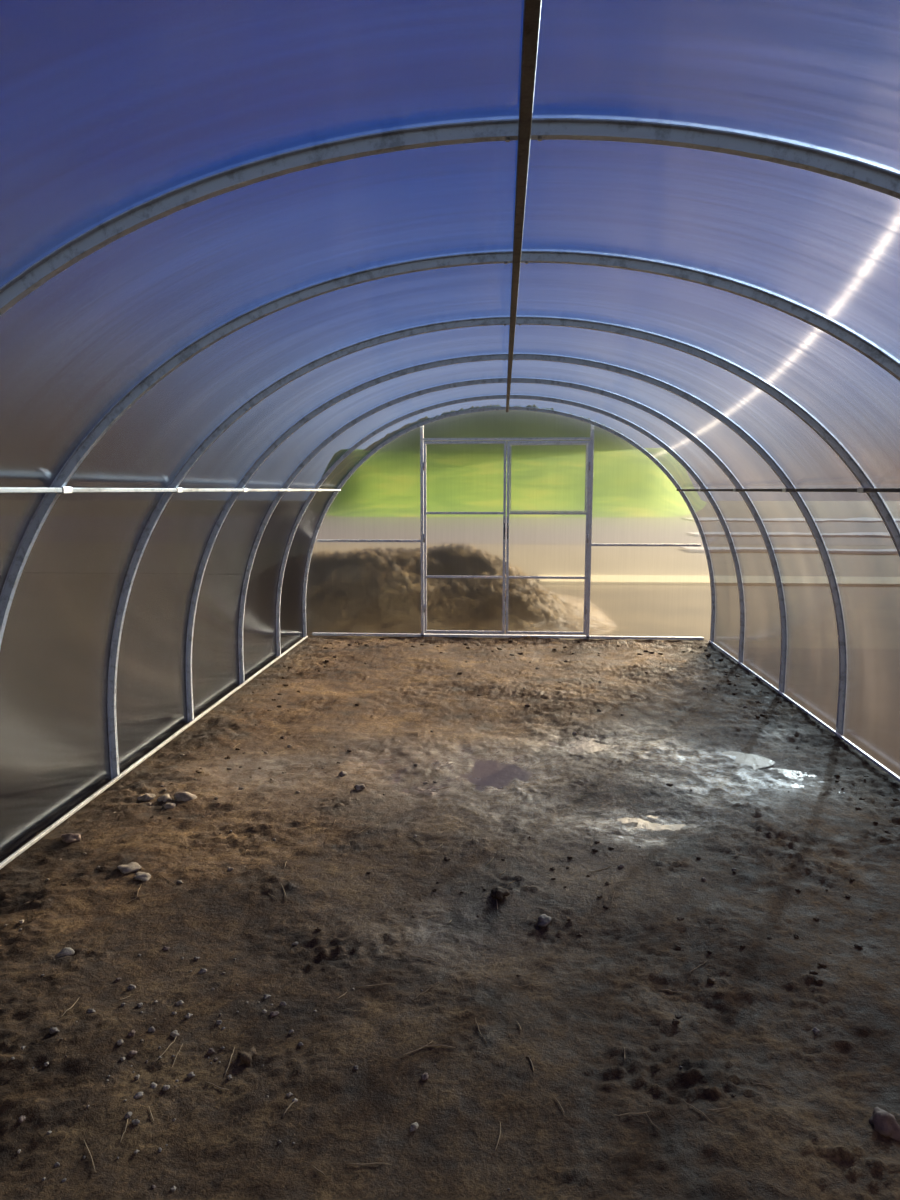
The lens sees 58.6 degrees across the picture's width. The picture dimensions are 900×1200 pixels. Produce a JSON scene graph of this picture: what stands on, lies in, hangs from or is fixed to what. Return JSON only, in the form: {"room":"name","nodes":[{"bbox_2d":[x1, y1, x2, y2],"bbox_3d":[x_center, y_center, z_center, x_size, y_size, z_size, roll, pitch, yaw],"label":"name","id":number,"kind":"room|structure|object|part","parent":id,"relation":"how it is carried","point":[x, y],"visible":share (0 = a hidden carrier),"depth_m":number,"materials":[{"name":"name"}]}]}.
{"room":"greenhouse interior","nodes":[
{"label":"greenhouse interior","id":0,"kind":"room"},
{"bbox_2d":[0,482,336,860],"bbox_3d":[-1.576,0.234,3.604,0.378,1.497,9.000,1,8,4],"label":"wall","id":1,"kind":"structure","parent":0,"point":[55,648],"depth_m":3.95,"materials":[{"name":"clear plastic"}]},
{"bbox_2d":[0,636,307,868],"bbox_3d":[-1.718,0.964,3.663,0.016,0.016,8.860,1,8,4],"label":"baseboard","id":2,"kind":"structure","parent":1,"relation":"attached to","point":[26,846],"depth_m":4.11,"materials":[{"name":"metal"}]},
{"bbox_2d":[0,636,899,1199],"bbox_3d":[0.261,0.990,3.583,4.040,0.071,8.970,1,8,4],"label":"floor","id":3,"kind":"structure","parent":0,"point":[797,1138],"depth_m":2.60,"materials":[{"name":"soil"}]},
{"bbox_2d":[18,1115,25,1122],"bbox_3d":[-1.009,1.225,1.891,0.016,0.013,0.021,-2,8,-15],"label":"pebble","id":4,"kind":"object","parent":3,"relation":"on","point":[22,1118],"visible":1,"depth_m":1.89,"materials":[{"name":"stone"}]},
{"bbox_2d":[49,1027,59,1033],"bbox_3d":[-1.078,1.173,2.184,0.024,0.015,0.023,-6,10,-39],"label":"pebble","id":5,"kind":"object","parent":3,"relation":"on","point":[52,1030],"visible":1,"depth_m":2.18,"materials":[{"name":"grey stone"}]},
{"bbox_2d":[56,947,74,956],"bbox_3d":[-1.227,1.129,2.562,0.056,0.029,0.041,-1,8,-4],"label":"stone","id":6,"kind":"object","parent":3,"relation":"on","point":[66,951],"visible":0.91,"depth_m":2.55,"materials":[{"name":"stone"}]},
{"bbox_2d":[58,997,79,1018],"bbox_3d":[-1.087,1.165,2.293,0.008,0.008,0.100,1,8,9],"label":"stem","id":7,"kind":"object","parent":3,"relation":"on","point":[79,997],"visible":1,"depth_m":2.29,"materials":[{"name":"plant"}]},
{"bbox_2d":[61,833,80,842],"bbox_3d":[-1.600,1.006,3.371,0.091,0.052,0.064,3,9,24],"label":"stone","id":8,"kind":"object","parent":3,"relation":"on","point":[69,837],"visible":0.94,"depth_m":3.36,"materials":[{"name":"grey stone"}]},
{"bbox_2d":[84,1140,95,1171],"bbox_3d":[-0.801,1.236,1.784,0.004,0.006,0.108,-6,10,-36],"label":"stem","id":9,"kind":"object","parent":3,"relation":"on","point":[84,1140],"visible":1,"depth_m":1.78,"materials":[{"name":"plant"}]},
{"bbox_2d":[87,1009,95,1012],"bbox_3d":[-1.020,1.168,2.275,0.024,0.015,0.022,4,9,29],"label":"pebble","id":10,"kind":"object","parent":3,"relation":"on","point":[88,1010],"visible":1,"depth_m":2.27,"materials":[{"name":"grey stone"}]},
{"bbox_2d":[117,1039,123,1044],"bbox_3d":[-0.881,1.181,2.142,0.017,0.012,0.022,-4,9,-25],"label":"pebble","id":11,"kind":"object","parent":3,"relation":"on","point":[119,1042],"visible":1,"depth_m":2.14,"materials":[{"name":"stone"}]},
{"bbox_2d":[124,1112,131,1118],"bbox_3d":[-0.759,1.215,1.891,0.015,0.014,0.019,2,8,13],"label":"pebble","id":12,"kind":"object","parent":3,"relation":"on","point":[128,1114],"visible":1,"depth_m":1.89,"materials":[{"name":"grey stone"}]},
{"bbox_2d":[117,862,141,873],"bbox_3d":[-1.244,1.044,3.128,0.076,0.034,0.100,7,11,42],"label":"stone","id":13,"kind":"object","parent":3,"relation":"on","point":[133,866],"visible":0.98,"depth_m":3.10,"materials":[{"name":"stone"}]},
{"bbox_2d":[126,984,135,989],"bbox_3d":[-0.951,1.158,2.394,0.022,0.016,0.024,4,9,29],"label":"pebble","id":14,"kind":"object","parent":3,"relation":"on","point":[130,987],"visible":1,"depth_m":2.39,"materials":[{"name":"grey stone"}]},
{"bbox_2d":[127,1050,136,1056],"bbox_3d":[-0.832,1.191,2.106,0.021,0.016,0.025,6,10,39],"label":"pebble","id":15,"kind":"object","parent":3,"relation":"on","point":[131,1053],"visible":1,"depth_m":2.10,"materials":[{"name":"stone"}]},
{"bbox_2d":[128,1030,135,1036],"bbox_3d":[-0.865,1.180,2.183,0.018,0.016,0.026,-1,8,-5],"label":"pebble","id":16,"kind":"object","parent":3,"relation":"on","point":[132,1033],"visible":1,"depth_m":2.18,"materials":[{"name":"stone"}]},
{"bbox_2d":[132,1119,139,1124],"bbox_3d":[-0.733,1.219,1.871,0.021,0.014,0.017,2,7,14],"label":"pebble","id":17,"kind":"object","parent":3,"relation":"on","point":[135,1121],"visible":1,"depth_m":1.87,"materials":[{"name":"grey stone"}]},
{"bbox_2d":[134,1092,142,1098],"bbox_3d":[-0.762,1.213,1.963,0.024,0.016,0.022,-3,8,-20],"label":"pebble","id":18,"kind":"object","parent":3,"relation":"on","point":[138,1095],"visible":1,"depth_m":1.96,"materials":[{"name":"stone"}]},
{"bbox_2d":[133,872,150,880],"bbox_3d":[-1.166,1.054,3.054,0.078,0.026,0.058,2,8,17],"label":"stone","id":19,"kind":"object","parent":3,"relation":"on","point":[142,876],"visible":1,"depth_m":3.04,"materials":[{"name":"stone"}]},
{"bbox_2d":[137,793,155,801],"bbox_3d":[-1.450,0.948,3.835,0.058,0.050,0.079,5,9,33],"label":"stone","id":20,"kind":"object","parent":3,"relation":"on","point":[147,796],"visible":0.99,"depth_m":3.82,"materials":[{"name":"stone"}]},
{"bbox_2d":[148,1026,154,1032],"bbox_3d":[-0.820,1.182,2.204,0.022,0.017,0.020,-1,8,-5],"label":"pebble","id":21,"kind":"object","parent":3,"relation":"on","point":[151,1029],"visible":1,"depth_m":2.20,"materials":[{"name":"grey stone"}]},
{"bbox_2d":[150,1082,156,1088],"bbox_3d":[-0.740,1.212,2.000,0.022,0.014,0.016,5,9,31],"label":"pebble","id":22,"kind":"object","parent":3,"relation":"on","point":[153,1085],"visible":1,"depth_m":2.00,"materials":[{"name":"stone"}]},
{"bbox_2d":[157,794,171,801],"bbox_3d":[-1.359,0.950,3.818,0.066,0.049,0.086,-4,9,-24],"label":"stone","id":23,"kind":"object","parent":3,"relation":"on","point":[166,797],"visible":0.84,"depth_m":3.80,"materials":[{"name":"stone"}]},
{"bbox_2d":[153,1036,176,1063],"bbox_3d":[-0.751,1.191,2.122,0.007,0.008,0.112,2,8,13],"label":"stem","id":24,"kind":"object","parent":3,"relation":"on","point":[176,1036],"visible":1,"depth_m":2.11,"materials":[{"name":"plant"}]},
{"bbox_2d":[163,1085,169,1090],"bbox_3d":[-0.704,1.208,1.986,0.021,0.012,0.016,1,8,7],"label":"pebble","id":25,"kind":"object","parent":3,"relation":"on","point":[165,1087],"visible":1,"depth_m":1.98,"materials":[{"name":"stone"}]},
{"bbox_2d":[162,803,175,808],"bbox_3d":[-1.309,0.962,3.736,0.063,0.033,0.046,-3,8,-18],"label":"stone","id":26,"kind":"object","parent":3,"relation":"on","point":[167,805],"visible":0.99,"depth_m":3.72,"materials":[{"name":"stone"}]},
{"bbox_2d":[170,1030,178,1037],"bbox_3d":[-0.750,1.182,2.185,0.025,0.014,0.019,4,9,29],"label":"pebble","id":27,"kind":"object","parent":3,"relation":"on","point":[174,1033],"visible":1,"depth_m":2.18,"materials":[{"name":"stone"}]},
{"bbox_2d":[175,1000,183,1005],"bbox_3d":[-0.780,1.166,2.317,0.025,0.014,0.019,-5,9,-33],"label":"pebble","id":28,"kind":"object","parent":3,"relation":"on","point":[180,1002],"visible":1,"depth_m":2.31,"materials":[{"name":"stone"}]},
{"bbox_2d":[173,792,196,800],"bbox_3d":[-1.270,0.944,3.831,0.111,0.062,0.084,0,8,4],"label":"stone","id":29,"kind":"object","parent":3,"relation":"on","point":[178,796],"visible":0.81,"depth_m":3.81,"materials":[{"name":"stone"}]},
{"bbox_2d":[187,1072,194,1077],"bbox_3d":[-0.656,1.205,2.035,0.017,0.013,0.018,5,9,31],"label":"pebble","id":30,"kind":"object","parent":3,"relation":"on","point":[190,1074],"visible":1,"depth_m":2.03,"materials":[{"name":"grey stone"}]},
{"bbox_2d":[198,968,206,973],"bbox_3d":[-0.763,1.146,2.476,0.027,0.016,0.021,0,8,-1],"label":"pebble","id":31,"kind":"object","parent":3,"relation":"on","point":[202,970],"visible":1,"depth_m":2.47,"materials":[{"name":"stone"}]},
{"bbox_2d":[207,1048,214,1053],"bbox_3d":[-0.633,1.195,2.123,0.020,0.013,0.016,-3,9,-23],"label":"pebble","id":32,"kind":"object","parent":3,"relation":"on","point":[210,1050],"visible":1,"depth_m":2.12,"materials":[{"name":"stone"}]},
{"bbox_2d":[205,1081,228,1089],"bbox_3d":[-0.580,1.206,1.990,0.077,0.006,0.005,4,9,25],"label":"stem","id":33,"kind":"object","parent":3,"relation":"on","point":[205,1081],"visible":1,"depth_m":1.99,"materials":[{"name":"plant"}]},
{"bbox_2d":[237,1046,257,1066],"bbox_3d":[-0.531,1.192,2.092,0.060,0.038,0.070,4,9,26],"label":"clod","id":34,"kind":"object","parent":3,"relation":"on","point":[245,1057],"visible":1,"depth_m":2.08,"materials":[{"name":"brown soil"}]},
{"bbox_2d":[270,1011,278,1016],"bbox_3d":[-0.494,1.167,2.260,0.027,0.015,0.019,-4,9,-28],"label":"pebble","id":35,"kind":"object","parent":3,"relation":"on","point":[272,1014],"visible":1,"depth_m":2.25,"materials":[{"name":"stone"}]},
{"bbox_2d":[339,771,346,776],"bbox_3d":[-0.561,0.910,4.190,0.037,0.034,0.048,5,9,32],"label":"stone","id":36,"kind":"object","parent":3,"relation":"on","point":[342,773],"visible":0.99,"depth_m":4.18,"materials":[{"name":"grey stone"}]},
{"bbox_2d":[354,784,365,790],"bbox_3d":[-0.446,0.937,4.002,0.062,0.035,0.047,-5,9,-31],"label":"stone","id":37,"kind":"object","parent":3,"relation":"on","point":[357,787],"visible":1,"depth_m":3.99,"materials":[{"name":"stone"}]},
{"bbox_2d":[347,1163,390,1164],"bbox_3d":[-0.177,1.236,1.756,0.100,0.006,0.002,0,8,-1],"label":"stem","id":38,"kind":"object","parent":3,"relation":"on","point":[347,1163],"visible":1,"depth_m":1.76,"materials":[{"name":"plant"}]},
{"bbox_2d":[359,983,390,986],"bbox_3d":[-0.222,1.148,2.390,0.118,0.008,0.007,-1,8,-6],"label":"stem","id":39,"kind":"object","parent":3,"relation":"on","point":[387,983],"visible":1,"depth_m":2.39,"materials":[{"name":"plant"}]},
{"bbox_2d":[410,1122,418,1131],"bbox_3d":[-0.083,1.224,1.861,0.020,0.018,0.027,0,8,3],"label":"pebble","id":40,"kind":"object","parent":3,"relation":"on","point":[414,1126],"visible":1,"depth_m":1.86,"materials":[{"name":"stone"}]},
{"bbox_2d":[400,1041,432,1056],"bbox_3d":[-0.086,1.179,2.104,0.102,0.005,0.007,-5,9,-33],"label":"stem","id":41,"kind":"object","parent":3,"relation":"on","point":[432,1041],"visible":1,"depth_m":2.10,"materials":[{"name":"plant"}]},
{"bbox_2d":[421,1072,428,1080],"bbox_3d":[-0.063,1.196,2.010,0.019,0.016,0.026,1,8,5],"label":"pebble","id":42,"kind":"object","parent":3,"relation":"on","point":[425,1075],"visible":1,"depth_m":2.01,"materials":[{"name":"stone"}]},
{"bbox_2d":[414,1045,454,1047],"bbox_3d":[-0.040,1.176,2.114,0.108,0.008,0.007,1,8,5],"label":"stem","id":43,"kind":"object","parent":3,"relation":"on","point":[426,1045],"visible":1,"depth_m":2.12,"materials":[{"name":"plant"}]},
{"bbox_2d":[0,118,899,315],"bbox_3d":[0.161,0.085,1.893,4.054,2.257,0.052,1,8,4],"label":"rib","id":44,"kind":"object","parent":3,"relation":"on","point":[847,169],"visible":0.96,"depth_m":1.74,"materials":[{"name":"metal"}]},
{"bbox_2d":[0,487,340,493],"bbox_3d":[-1.361,-0.472,3.443,0.032,0.024,8.860,1,8,4],"label":"rail","id":45,"kind":"object","parent":44,"relation":"attached to","point":[58,490],"visible":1,"depth_m":3.38,"materials":[{"name":"metal"}]},
{"bbox_2d":[676,487,899,492],"bbox_3d":[1.877,-0.443,3.236,0.032,0.024,8.860,1,8,4],"label":"rail","id":46,"kind":"object","parent":44,"relation":"attached to","point":[863,489],"visible":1,"depth_m":4.29,"materials":[{"name":"metal"}]},
{"bbox_2d":[0,251,899,647],"bbox_3d":[0.223,-0.045,2.842,4.054,2.257,0.052,1,8,4],"label":"rib","id":47,"kind":"object","parent":3,"relation":"on","point":[851,339],"visible":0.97,"depth_m":2.71,"materials":[{"name":"metal"}]},
{"bbox_2d":[376,756,532,793],"bbox_3d":[-0.020,0.931,4.187,0.906,0.001,0.719,1,8,4],"label":"puddle","id":48,"kind":"object","parent":3,"relation":"on","point":[491,773],"visible":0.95,"depth_m":4.24,"materials":[{"name":"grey liquid"}]},
{"bbox_2d":[493,1122,500,1153],"bbox_3d":[0.110,1.223,1.824,0.007,0.005,0.086,2,8,14],"label":"stem","id":49,"kind":"object","parent":3,"relation":"on","point":[500,1122],"visible":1,"depth_m":1.82,"materials":[{"name":"plant"}]},
{"bbox_2d":[491,887,509,900],"bbox_3d":[0.180,1.072,2.930,0.074,0.044,0.074,7,10,40],"label":"clod","id":50,"kind":"object","parent":3,"relation":"on","point":[498,893],"visible":1,"depth_m":2.91,"materials":[{"name":"soil"}]},
{"bbox_2d":[107,317,899,779],"bbox_3d":[0.288,-0.183,3.850,4.054,2.257,0.052,1,8,4],"label":"rib","id":51,"kind":"object","parent":3,"relation":"on","point":[777,395],"visible":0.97,"depth_m":3.73,"materials":[{"name":"metal"}]},
{"bbox_2d":[506,0,541,411],"bbox_3d":[0.258,-1.196,3.238,0.026,0.026,8.860,1,8,4],"label":"ridge beam","id":52,"kind":"structure","parent":51,"relation":"attached to","point":[532,8],"depth_m":1.69,"materials":[{"name":"metal"}]},
{"bbox_2d":[302,407,714,642],"bbox_3d":[0.547,-0.725,7.810,4.054,2.257,0.052,1,8,4],"label":"rib","id":53,"kind":"object","parent":3,"relation":"on","point":[621,436],"visible":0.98,"depth_m":7.71,"materials":[{"name":"metal"}]},
{"bbox_2d":[276,395,744,663],"bbox_3d":[0.485,-0.596,6.866,4.054,2.257,0.052,1,8,4],"label":"rib","id":54,"kind":"object","parent":3,"relation":"on","point":[690,471],"visible":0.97,"depth_m":6.77,"materials":[{"name":"metal"}]},
{"bbox_2d":[238,378,786,692],"bbox_3d":[0.419,-0.458,5.857,4.054,2.257,0.052,1,8,4],"label":"rib","id":55,"kind":"object","parent":3,"relation":"on","point":[668,421],"visible":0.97,"depth_m":5.76,"materials":[{"name":"metal"}]},
{"bbox_2d":[185,354,846,735],"bbox_3d":[0.353,-0.320,4.849,4.054,2.257,0.052,1,8,4],"label":"rib","id":56,"kind":"object","parent":3,"relation":"on","point":[813,528],"visible":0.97,"depth_m":4.75,"materials":[{"name":"metal"}]},
{"bbox_2d":[537,914,550,926],"bbox_3d":[0.324,1.106,2.752,0.046,0.042,0.070,1,8,10],"label":"stone","id":57,"kind":"object","parent":3,"relation":"on","point":[544,920],"visible":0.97,"depth_m":2.74,"materials":[{"name":"grey stone"}]},
{"bbox_2d":[548,736,618,752],"bbox_3d":[0.971,0.860,4.715,0.912,0.001,0.434,1,8,4],"label":"puddle","id":58,"kind":"object","parent":3,"relation":"on","point":[590,746],"visible":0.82,"depth_m":4.73,"materials":[{"name":"brown liquid"}]},
{"bbox_2d":[612,1111,648,1115],"bbox_3d":[0.426,1.210,1.889,0.092,0.008,0.005,0,8,-4],"label":"stem","id":59,"kind":"object","parent":3,"relation":"on","point":[647,1111],"visible":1,"depth_m":1.89,"materials":[{"name":"plant"}]},
{"bbox_2d":[600,815,685,830],"bbox_3d":[0.891,1.017,3.576,0.458,0.001,0.360,1,8,4],"label":"puddle","id":60,"kind":"object","parent":3,"relation":"on","point":[644,824],"visible":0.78,"depth_m":3.60,"materials":[{"name":"brown liquid"}]},
{"bbox_2d":[672,1018,679,1024],"bbox_3d":[0.630,1.173,2.232,0.024,0.012,0.019,-1,8,-9],"label":"clod","id":61,"kind":"object","parent":3,"relation":"on","point":[676,1021],"visible":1,"depth_m":2.23,"materials":[{"name":"brown soil"}]},
{"bbox_2d":[681,1098,712,1122],"bbox_3d":[0.585,1.206,1.896,0.003,0.010,0.094,-5,9,-33],"label":"stem","id":62,"kind":"object","parent":3,"relation":"on","point":[681,1098],"visible":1,"depth_m":1.89,"materials":[{"name":"plant"}]},
{"bbox_2d":[707,977,715,981],"bbox_3d":[0.793,1.153,2.436,0.026,0.014,0.026,2,8,15],"label":"clod","id":63,"kind":"object","parent":3,"relation":"on","point":[709,979],"visible":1,"depth_m":2.43,"materials":[{"name":"brown soil"}]},
{"bbox_2d":[706,1107,729,1110],"bbox_3d":[0.635,1.204,1.897,0.061,0.006,0.003,-1,8,-8],"label":"stem","id":64,"kind":"object","parent":3,"relation":"on","point":[726,1107],"visible":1,"depth_m":1.90,"materials":[{"name":"plant"}]},
{"bbox_2d":[721,751,774,773],"bbox_3d":[1.445,0.894,4.467,0.711,0.001,0.434,1,8,4],"label":"puddle","id":65,"kind":"object","parent":3,"relation":"on","point":[742,758],"visible":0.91,"depth_m":4.47,"materials":[{"name":"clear liquid"}]},
{"bbox_2d":[762,768,839,792],"bbox_3d":[1.616,0.951,4.094,0.848,0.001,0.577,1,8,4],"label":"puddle","id":66,"kind":"object","parent":3,"relation":"on","point":[792,774],"visible":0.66,"depth_m":4.25,"materials":[{"name":"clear liquid"}]},
{"bbox_2d":[812,1027,819,1033],"bbox_3d":[1.010,1.189,2.211,0.020,0.014,0.025,-3,8,-20],"label":"pebble","id":67,"kind":"object","parent":3,"relation":"on","point":[815,1030],"visible":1,"depth_m":2.21,"materials":[{"name":"stone"}]},
{"bbox_2d":[815,977,823,983],"bbox_3d":[1.107,1.145,2.410,0.024,0.012,0.024,6,10,39],"label":"clod","id":68,"kind":"object","parent":3,"relation":"on","point":[818,980],"visible":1,"depth_m":2.41,"materials":[{"name":"brown soil"}]},
{"bbox_2d":[818,961,826,966],"bbox_3d":[1.155,1.133,2.491,0.028,0.014,0.022,-1,8,-11],"label":"clod","id":69,"kind":"object","parent":3,"relation":"on","point":[821,963],"visible":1,"depth_m":2.49,"materials":[{"name":"brown soil"}]},
{"bbox_2d":[854,943,862,948],"bbox_3d":[1.324,1.122,2.598,0.027,0.011,0.027,3,8,20],"label":"clod","id":70,"kind":"object","parent":3,"relation":"on","point":[857,945],"visible":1,"depth_m":2.60,"materials":[{"name":"brown soil"}]},
{"bbox_2d":[869,1107,899,1140],"bbox_3d":[1.008,1.222,1.866,0.063,0.050,0.082,-2,8,-17],"label":"stone","id":71,"kind":"object","parent":3,"relation":"on","point":[885,1123],"visible":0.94,"depth_m":1.85,"materials":[{"name":"grey stone"}]},
{"bbox_2d":[0,57,899,486],"bbox_3d":[0.261,-0.869,3.333,3.305,0.763,9.000,1,8,4],"label":"ceiling","id":72,"kind":"structure","parent":0,"point":[106,462],"depth_m":1.97,"materials":[{"name":"clear plastic"}]},
{"bbox_2d":[306,410,710,639],"bbox_3d":[0.551,-0.736,7.879,4.060,2.260,0.050,1,8,4],"label":"wall","id":73,"kind":"structure","parent":0,"point":[648,577],"depth_m":7.91,"materials":[{"name":"clear polycarbonate"},{"name":"galvanised steel"}]},
{"bbox_3d":[-0.275,-0.666,7.938,0.030,2.105,0.042,1,8,4],"label":"post","id":74,"kind":"part","parent":73,"relation":"part of","materials":[{"name":"metal"}]},
{"bbox_2d":[423,441,506,633],"bbox_3d":[0.142,-0.601,7.889,0.808,1.890,0.068,1,8,4],"label":"door","id":75,"kind":"structure","parent":73,"relation":"in","point":[465,481],"depth_m":7.92,"materials":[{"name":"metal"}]},
{"bbox_3d":[0.144,-0.228,7.959,0.756,0.022,0.026,1,8,4],"label":"rail","id":76,"kind":"part","parent":75,"relation":"part of","materials":[{"name":"metal"}]},
{"bbox_3d":[0.144,-0.853,7.873,0.756,0.023,0.026,1,8,4],"label":"rail","id":77,"kind":"part","parent":75,"relation":"part of","materials":[{"name":"metal"}]},
{"bbox_3d":[0.551,0.362,8.025,3.900,0.026,0.042,1,8,4],"label":"sill","id":78,"kind":"part","parent":73,"relation":"part of","materials":[{"name":"metal"}]},
{"bbox_2d":[506,441,590,634],"bbox_3d":[0.952,-0.596,7.850,0.797,1.890,0.068,0,8,2],"label":"door","id":79,"kind":"structure","parent":73,"relation":"in","point":[548,482],"depth_m":7.87,"materials":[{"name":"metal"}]},
{"bbox_3d":[0.952,-0.221,7.907,0.746,0.022,0.026,1,8,4],"label":"rail","id":80,"kind":"part","parent":79,"relation":"part of","materials":[{"name":"metal"}]},
{"bbox_3d":[0.952,-0.846,7.822,0.746,0.023,0.026,1,8,4],"label":"rail","id":81,"kind":"part","parent":79,"relation":"part of","materials":[{"name":"metal"}]},
{"bbox_3d":[0.951,-1.182,7.773,0.738,0.649,0.030,1,8,4],"label":"vent sash","id":82,"kind":"part","parent":79,"relation":"part of","materials":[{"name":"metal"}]},
{"bbox_3d":[1.367,-0.653,7.833,0.030,2.108,0.042,1,8,4],"label":"post","id":83,"kind":"part","parent":73,"relation":"part of","materials":[{"name":"metal"}]},
{"bbox_2d":[684,485,899,775],"bbox_3d":[2.099,0.267,3.369,0.378,1.497,9.000,1,8,4],"label":"wall","id":84,"kind":"structure","parent":0,"point":[864,558],"depth_m":5.07,"materials":[{"name":"clear plastic"}]},
{"bbox_2d":[709,640,899,781],"bbox_3d":[2.234,0.999,3.410,0.016,0.016,8.860,1,8,4],"label":"baseboard","id":85,"kind":"structure","parent":84,"relation":"attached to","point":[840,736],"depth_m":5.08,"materials":[{"name":"metal"}]},
{"label":"outside","id":86,"kind":"structure","parent":0,"visible":0},
{"bbox_2d":[506,517,899,527],"bbox_3d":[2.266,-3.117,34.320,400.000,0.100,23.000,1,8,4],"label":"road","id":87,"kind":"structure","parent":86,"point":[843,524],"depth_m":36.89,"materials":[{"name":"grey asphalt"}]},
{"bbox_2d":[834,517,899,521],"bbox_3d":[33.543,-3.873,39.176,43.088,0.060,6.681,1,8,6],"label":"edging","id":88,"kind":"object","parent":87,"relation":"on","point":[848,519],"visible":0.23,"depth_m":39.98,"materials":[{"name":"white paint"}]},
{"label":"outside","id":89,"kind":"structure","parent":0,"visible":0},
{"bbox_2d":[308,501,899,646],"bbox_3d":[4.169,-6.990,63.483,400.000,0.300,112.040,1,8,4],"label":"ground","id":90,"kind":"structure","parent":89,"point":[788,509],"depth_m":67.90,"materials":[{"name":"beige soil"}]},
{"bbox_2d":[310,560,561,637],"bbox_3d":[-0.719,-0.351,10.786,5.900,0.878,5.070,1,8,4],"label":"soil mound","id":91,"kind":"object","parent":90,"relation":"on","point":[505,560],"visible":0.02,"depth_m":8.55,"materials":[{"name":"brown soil"}]},
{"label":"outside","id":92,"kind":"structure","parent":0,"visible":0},
{"bbox_2d":[0,642,899,862],"bbox_3d":[-3.575,9.262,-55.159,400.000,0.300,127.960,1,8,4],"label":"ground","id":93,"kind":"structure","parent":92,"point":[296,642],"depth_m":4.79,"materials":[{"name":"brown soil"}]},
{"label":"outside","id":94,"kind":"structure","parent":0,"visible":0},
{"bbox_2d":[320,448,705,516],"bbox_3d":[4.686,-11.426,70.953,50.000,6.922,56.000,1,8,4],"label":"grass bank","id":95,"kind":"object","parent":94,"point":[338,474],"visible":0.06,"depth_m":74.31,"materials":[{"name":"green plant"}]},
{"bbox_2d":[363,404,644,450],"bbox_3d":[5.589,-17.117,84.261,30.000,6.786,8.327,1,8,4],"label":"tree belt","id":96,"kind":"object","parent":95,"relation":"on","point":[374,445],"visible":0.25,"depth_m":82.26,"materials":[{"name":"green plant"}]}
]}

